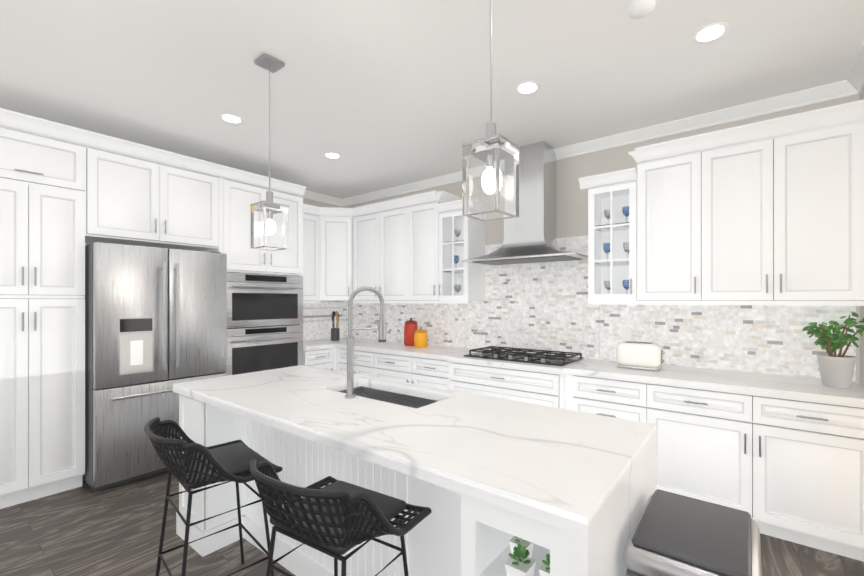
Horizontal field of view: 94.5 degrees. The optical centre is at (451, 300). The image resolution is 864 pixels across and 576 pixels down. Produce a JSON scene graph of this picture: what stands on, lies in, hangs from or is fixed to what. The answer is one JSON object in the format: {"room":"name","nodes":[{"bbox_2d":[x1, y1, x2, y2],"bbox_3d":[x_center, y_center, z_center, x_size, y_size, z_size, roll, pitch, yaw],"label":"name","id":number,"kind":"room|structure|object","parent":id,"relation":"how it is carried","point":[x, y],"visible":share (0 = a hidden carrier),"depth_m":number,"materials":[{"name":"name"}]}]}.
{"room":"kitchen","nodes":[
{"label":"kitchen","id":0,"kind":"room"},
{"bbox_2d":[85,198,342,245],"bbox_3d":[-3.744,0.007,2.823,0.120,2.850,7.200,0,0,37],"label":"wall","id":1,"kind":"structure","parent":0,"point":[313,202],"depth_m":5.34,"materials":[{"name":"grey paint"}]},
{"bbox_2d":[88,132,219,251],"bbox_3d":[-2.732,-0.882,3.579,0.599,0.780,0.950,0,0,37],"label":"upper cabinet","id":2,"kind":"object","parent":1,"relation":"attached to","point":[139,195],"depth_m":3.36,"materials":[{"name":"white wood"}]},
{"bbox_2d":[220,165,303,275],"bbox_3d":[-2.170,-0.775,4.335,0.599,0.995,0.854,0,0,37],"label":"upper cabinet","id":3,"kind":"object","parent":1,"relation":"attached to","point":[238,190],"depth_m":4.03,"materials":[{"name":"white wood"}]},
{"bbox_2d":[226,272,302,375],"bbox_3d":[-2.125,0.367,4.301,0.618,1.278,0.843,0,0,37],"label":"double oven","id":4,"kind":"object","parent":3,"relation":"in","point":[264,321],"visible":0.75,"depth_m":4.12,"materials":[{"name":"silver metal"}]},
{"bbox_2d":[302,203,317,302],"bbox_3d":[-1.865,-0.575,4.925,0.386,1.154,0.453,0,0,37],"label":"upper cabinet","id":5,"kind":"object","parent":1,"relation":"attached to","point":[310,212],"depth_m":4.88,"materials":[{"name":"white wood"}]},
{"bbox_2d":[302,190,341,206],"bbox_3d":[-3.668,-1.375,2.767,0.068,0.085,7.200,0,0,37],"label":"crown molding","id":6,"kind":"structure","parent":1,"relation":"attached to","point":[307,194],"depth_m":5.36,"materials":[{"name":"white wood"}]},
{"bbox_2d":[0,470,863,575],"bbox_3d":[-0.367,1.482,0.391,8.440,0.100,7.320,0,0,37],"label":"floor","id":7,"kind":"structure","parent":0,"point":[85,529],"depth_m":2.33,"materials":[{"name":"brown wood"}]},
{"bbox_2d":[0,108,87,508],"bbox_3d":[-3.192,0.080,2.958,0.599,2.704,0.596,0,0,37],"label":"tall cabinet","id":8,"kind":"object","parent":7,"relation":"on","point":[67,193],"depth_m":2.84,"materials":[{"name":"white wood"}]},
{"bbox_2d":[82,241,226,490],"bbox_3d":[-2.618,0.495,3.494,0.846,1.875,0.920,0,0,37],"label":"refrigerator","id":9,"kind":"object","parent":7,"relation":"on","point":[155,324],"visible":0.88,"depth_m":3.13,"materials":[{"name":"silver metal"}]},
{"bbox_2d":[144,417,282,575],"bbox_3d":[-1.117,0.995,1.864,0.573,0.877,0.501,0,0,37],"label":"stool","id":10,"kind":"object","parent":7,"relation":"on","point":[194,465],"visible":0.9,"depth_m":1.78,"materials":[{"name":"black metal"}]},
{"bbox_2d":[303,347,329,369],"bbox_3d":[-1.787,0.997,4.819,0.637,0.870,0.375,0,0,37],"label":"base cabinet","id":11,"kind":"object","parent":7,"relation":"on","point":[318,357],"depth_m":4.61,"materials":[{"name":"white wood"}]},
{"bbox_2d":[249,459,431,575],"bbox_3d":[-0.426,0.994,1.436,0.570,0.877,0.496,0,0,37],"label":"stool","id":12,"kind":"object","parent":7,"relation":"on","point":[336,519],"visible":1,"depth_m":1.27,"materials":[{"name":"black metal"}]},
{"bbox_2d":[330,347,377,377],"bbox_3d":[-0.961,0.997,4.800,0.772,0.870,0.702,0,0,37],"label":"base cabinet","id":13,"kind":"object","parent":7,"relation":"on","point":[365,362],"depth_m":4.54,"materials":[{"name":"white wood"}]},
{"bbox_2d":[303,339,333,346],"bbox_3d":[-1.786,0.542,4.821,0.637,0.040,0.378,0,0,37],"label":"countertop","id":14,"kind":"structure","parent":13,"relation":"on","point":[305,344],"depth_m":4.72,"materials":[{"name":"white stone"}]},
{"bbox_2d":[378,351,445,388],"bbox_3d":[-0.261,0.997,4.326,1.147,0.870,0.629,0,0,37],"label":"base cabinet","id":15,"kind":"object","parent":7,"relation":"on","point":[425,370],"depth_m":4.03,"materials":[{"name":"white wood"}]},
{"bbox_2d":[173,385,655,575],"bbox_3d":[-0.427,0.997,2.042,2.516,0.870,0.880,0,0,37],"label":"kitchen island","id":16,"kind":"object","parent":7,"relation":"on","point":[485,479],"depth_m":1.49,"materials":[{"name":"white stone"}]},
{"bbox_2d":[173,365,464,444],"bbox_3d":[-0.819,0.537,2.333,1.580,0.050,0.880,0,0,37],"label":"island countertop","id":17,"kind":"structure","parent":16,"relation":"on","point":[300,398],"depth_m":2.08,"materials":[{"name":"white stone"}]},
{"bbox_2d":[345,286,386,397],"bbox_3d":[-0.466,0.217,2.131,0.145,0.588,0.212,0,0,37],"label":"faucet","id":18,"kind":"object","parent":17,"relation":"on","point":[382,327],"visible":1,"depth_m":2.11,"materials":[{"name":"silver metal"}]},
{"bbox_2d":[446,363,573,410],"bbox_3d":[0.623,0.997,3.653,1.192,0.870,0.657,0,0,37],"label":"base cabinet","id":19,"kind":"object","parent":7,"relation":"on","point":[543,388],"depth_m":3.30,"materials":[{"name":"white wood"}]},
{"bbox_2d":[574,371,657,489],"bbox_3d":[1.342,0.997,3.136,0.579,0.870,0.629,0,0,37],"label":"base cabinet","id":20,"kind":"object","parent":7,"relation":"on","point":[605,395],"depth_m":2.86,"materials":[{"name":"white wood"}]},
{"bbox_2d":[623,489,761,575],"bbox_3d":[0.729,1.052,1.197,0.318,0.760,0.428,0,0,37],"label":"trash can","id":21,"kind":"object","parent":7,"relation":"on","point":[672,534],"visible":1,"depth_m":1.12,"materials":[{"name":"silver metal"}]},
{"bbox_2d":[658,383,769,535],"bbox_3d":[1.785,0.997,2.807,0.641,0.870,0.629,0,0,37],"label":"base cabinet","id":22,"kind":"object","parent":7,"relation":"on","point":[742,407],"depth_m":2.51,"materials":[{"name":"white wood"}]},
{"bbox_2d":[770,395,863,561],"bbox_3d":[2.190,0.997,2.507,0.596,0.870,0.629,0,0,37],"label":"base cabinet","id":23,"kind":"object","parent":7,"relation":"on","point":[817,445],"depth_m":2.23,"materials":[{"name":"white wood"}]},
{"bbox_2d":[306,335,863,402],"bbox_3d":[0.329,0.542,3.852,5.188,0.040,0.687,0,0,37],"label":"countertop","id":24,"kind":"structure","parent":23,"relation":"on","point":[806,386],"depth_m":2.88,"materials":[{"name":"white stone"}]},
{"bbox_2d":[331,311,339,340],"bbox_3d":[-1.523,0.329,5.210,0.110,0.385,0.108,0,0,37],"label":"utensil holder","id":25,"kind":"object","parent":24,"relation":"on","point":[335,334],"visible":1,"depth_m":5.17,"materials":[{"name":"grey plastic"}]},
{"bbox_2d":[404,318,417,345],"bbox_3d":[-0.473,0.361,4.629,0.165,0.320,0.165,0,0,28],"label":"canister","id":26,"kind":"object","parent":24,"relation":"on","point":[410,322],"depth_m":4.56,"materials":[{"name":"red ceramic"}]},
{"bbox_2d":[410,325,427,347],"bbox_3d":[-0.346,0.406,4.448,0.153,0.230,0.153,0,0,28],"label":"canister","id":27,"kind":"object","parent":24,"relation":"on","point":[415,336],"depth_m":4.40,"materials":[{"name":"yellow ceramic"}]},
{"bbox_2d":[464,346,583,365],"bbox_3d":[0.645,0.495,3.644,0.950,0.052,0.520,0,0,37],"label":"cooktop","id":28,"kind":"object","parent":24,"relation":"in","point":[559,358],"visible":1,"depth_m":3.55,"materials":[{"name":"black metal"}]},
{"bbox_2d":[616,341,664,370],"bbox_3d":[1.457,0.423,3.072,0.335,0.197,0.190,0,0,37],"label":"toaster","id":29,"kind":"object","parent":24,"relation":"on","point":[640,355],"visible":1,"depth_m":3.00,"materials":[{"name":"white metal"}]},
{"bbox_2d":[802,312,863,387],"bbox_3d":[2.341,0.294,2.393,0.356,0.455,0.333,0,0,37],"label":"potted plant","id":30,"kind":"object","parent":24,"relation":"on","point":[836,370],"visible":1,"depth_m":2.38,"materials":[{"name":"green plant"}]},
{"bbox_2d":[0,0,863,198],"bbox_3d":[-0.367,-1.468,0.392,8.440,0.100,7.320,0,0,37],"label":"ceiling","id":31,"kind":"structure","parent":0,"point":[377,95],"depth_m":2.47,"materials":[{"name":"white paint"}]},
{"bbox_2d":[220,114,243,123],"bbox_3d":[-1.713,-1.414,3.109,0.169,0.005,0.169,0,0,28],"label":"recessed light","id":32,"kind":"object","parent":31,"relation":"in","point":[230,118],"depth_m":3.10,"materials":[{"name":"white plastic"}]},
{"bbox_2d":[250,53,288,250],"bbox_3d":[-1.081,-0.863,2.366,0.156,1.109,0.156,0,0,37],"label":"pendant light","id":33,"kind":"object","parent":31,"relation":"hanging from","point":[269,223],"visible":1,"depth_m":2.33,"materials":[{"name":"clear glass"}]},
{"bbox_2d":[324,152,341,158],"bbox_3d":[-1.165,-1.414,3.898,0.169,0.005,0.169,0,0,28],"label":"recessed light","id":34,"kind":"object","parent":31,"relation":"in","point":[331,155],"depth_m":3.89,"materials":[{"name":"white"}]},
{"bbox_2d":[461,0,519,221],"bbox_3d":[0.143,-0.863,1.457,0.156,1.109,0.156,0,0,37],"label":"pendant light","id":35,"kind":"object","parent":31,"relation":"hanging from","point":[490,176],"visible":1,"depth_m":1.41,"materials":[{"name":"clear glass"}]},
{"bbox_2d":[515,81,540,94],"bbox_3d":[0.505,-1.414,2.658,0.169,0.005,0.169,0,0,28],"label":"recessed light","id":36,"kind":"object","parent":31,"relation":"in","point":[527,87],"depth_m":2.65,"materials":[{"name":"white plastic"}]},
{"bbox_2d":[628,0,655,18],"bbox_3d":[0.915,-1.401,1.918,0.124,0.033,0.124,0,0,37],"label":"smoke detector","id":37,"kind":"object","parent":31,"relation":"attached to","point":[638,9],"visible":1,"depth_m":1.90,"materials":[{"name":"white plastic"}]},
{"bbox_2d":[692,22,729,43],"bbox_3d":[1.372,-1.415,2.115,0.169,0.005,0.169,0,0,28],"label":"recessed light","id":38,"kind":"object","parent":31,"relation":"in","point":[709,33],"depth_m":2.11,"materials":[{"name":"white plastic"}]},
{"bbox_2d":[343,94,859,383],"bbox_3d":[0.578,0.007,4.173,5.450,2.850,0.120,0,0,37],"label":"wall","id":39,"kind":"structure","parent":0,"point":[571,209],"depth_m":3.65,"materials":[{"name":"grey paint"}]},
{"bbox_2d":[318,207,349,302],"bbox_3d":[-1.480,-0.575,5.209,0.666,1.154,0.664,0,0,37],"label":"upper cabinet","id":40,"kind":"object","parent":39,"relation":"attached to","point":[333,222],"depth_m":5.00,"materials":[{"name":"white wood"}]},
{"bbox_2d":[350,202,381,302],"bbox_3d":[-0.975,-0.575,5.007,0.591,1.154,0.386,0,0,37],"label":"upper cabinet","id":41,"kind":"object","parent":39,"relation":"attached to","point":[365,220],"depth_m":4.89,"materials":[{"name":"white wood"}]},
{"bbox_2d":[382,196,409,302],"bbox_3d":[-0.582,-0.575,4.751,0.574,1.154,0.329,0,0,37],"label":"upper cabinet","id":42,"kind":"object","parent":39,"relation":"attached to","point":[395,212],"depth_m":4.59,"materials":[{"name":"white wood"}]},
{"bbox_2d":[410,191,461,302],"bbox_3d":[-0.221,-0.575,4.484,0.551,1.154,0.329,0,0,37],"label":"upper cabinet","id":43,"kind":"object","parent":39,"relation":"attached to","point":[435,216],"depth_m":4.24,"materials":[{"name":"white wood"}]},
{"bbox_2d":[461,141,587,265],"bbox_3d":[0.681,-0.890,3.692,1.100,1.052,0.500,0,0,37],"label":"range hood","id":44,"kind":"object","parent":39,"relation":"attached to","point":[530,234],"visible":0.92,"depth_m":3.62,"materials":[{"name":"silver metal"}]},
{"bbox_2d":[342,81,860,206],"bbox_3d":[0.558,-1.375,4.071,5.120,0.085,0.068,0,0,37],"label":"crown molding","id":45,"kind":"structure","parent":39,"relation":"attached to","point":[832,91],"depth_m":3.16,"materials":[{"name":"white wood"}]},
{"bbox_2d":[626,131,713,302],"bbox_3d":[1.688,-0.575,3.066,0.532,1.154,0.329,0,0,37],"label":"upper cabinet","id":46,"kind":"object","parent":39,"relation":"attached to","point":[670,192],"depth_m":2.92,"materials":[{"name":"white wood"}]},
{"bbox_2d":[714,99,863,302],"bbox_3d":[2.161,-0.575,2.716,0.872,1.154,0.329,0,0,37],"label":"upper cabinet","id":47,"kind":"object","parent":39,"relation":"attached to","point":[768,212],"depth_m":2.52,"materials":[{"name":"white wood"}]},
{"bbox_2d":[860,87,863,386],"bbox_3d":[2.479,0.007,2.264,0.120,2.850,0.680,0,0,37],"label":"wall","id":48,"kind":"structure","parent":0,"point":[861,318],"depth_m":2.51,"materials":[{"name":"grey paint"}]},
{"bbox_2d":[842,43,863,94],"bbox_3d":[2.347,-1.376,2.244,0.068,0.085,0.690,0,0,37],"label":"crown molding","id":49,"kind":"structure","parent":48,"relation":"attached to","point":[852,84],"depth_m":2.48,"materials":[{"name":"white wood"}]}
]}

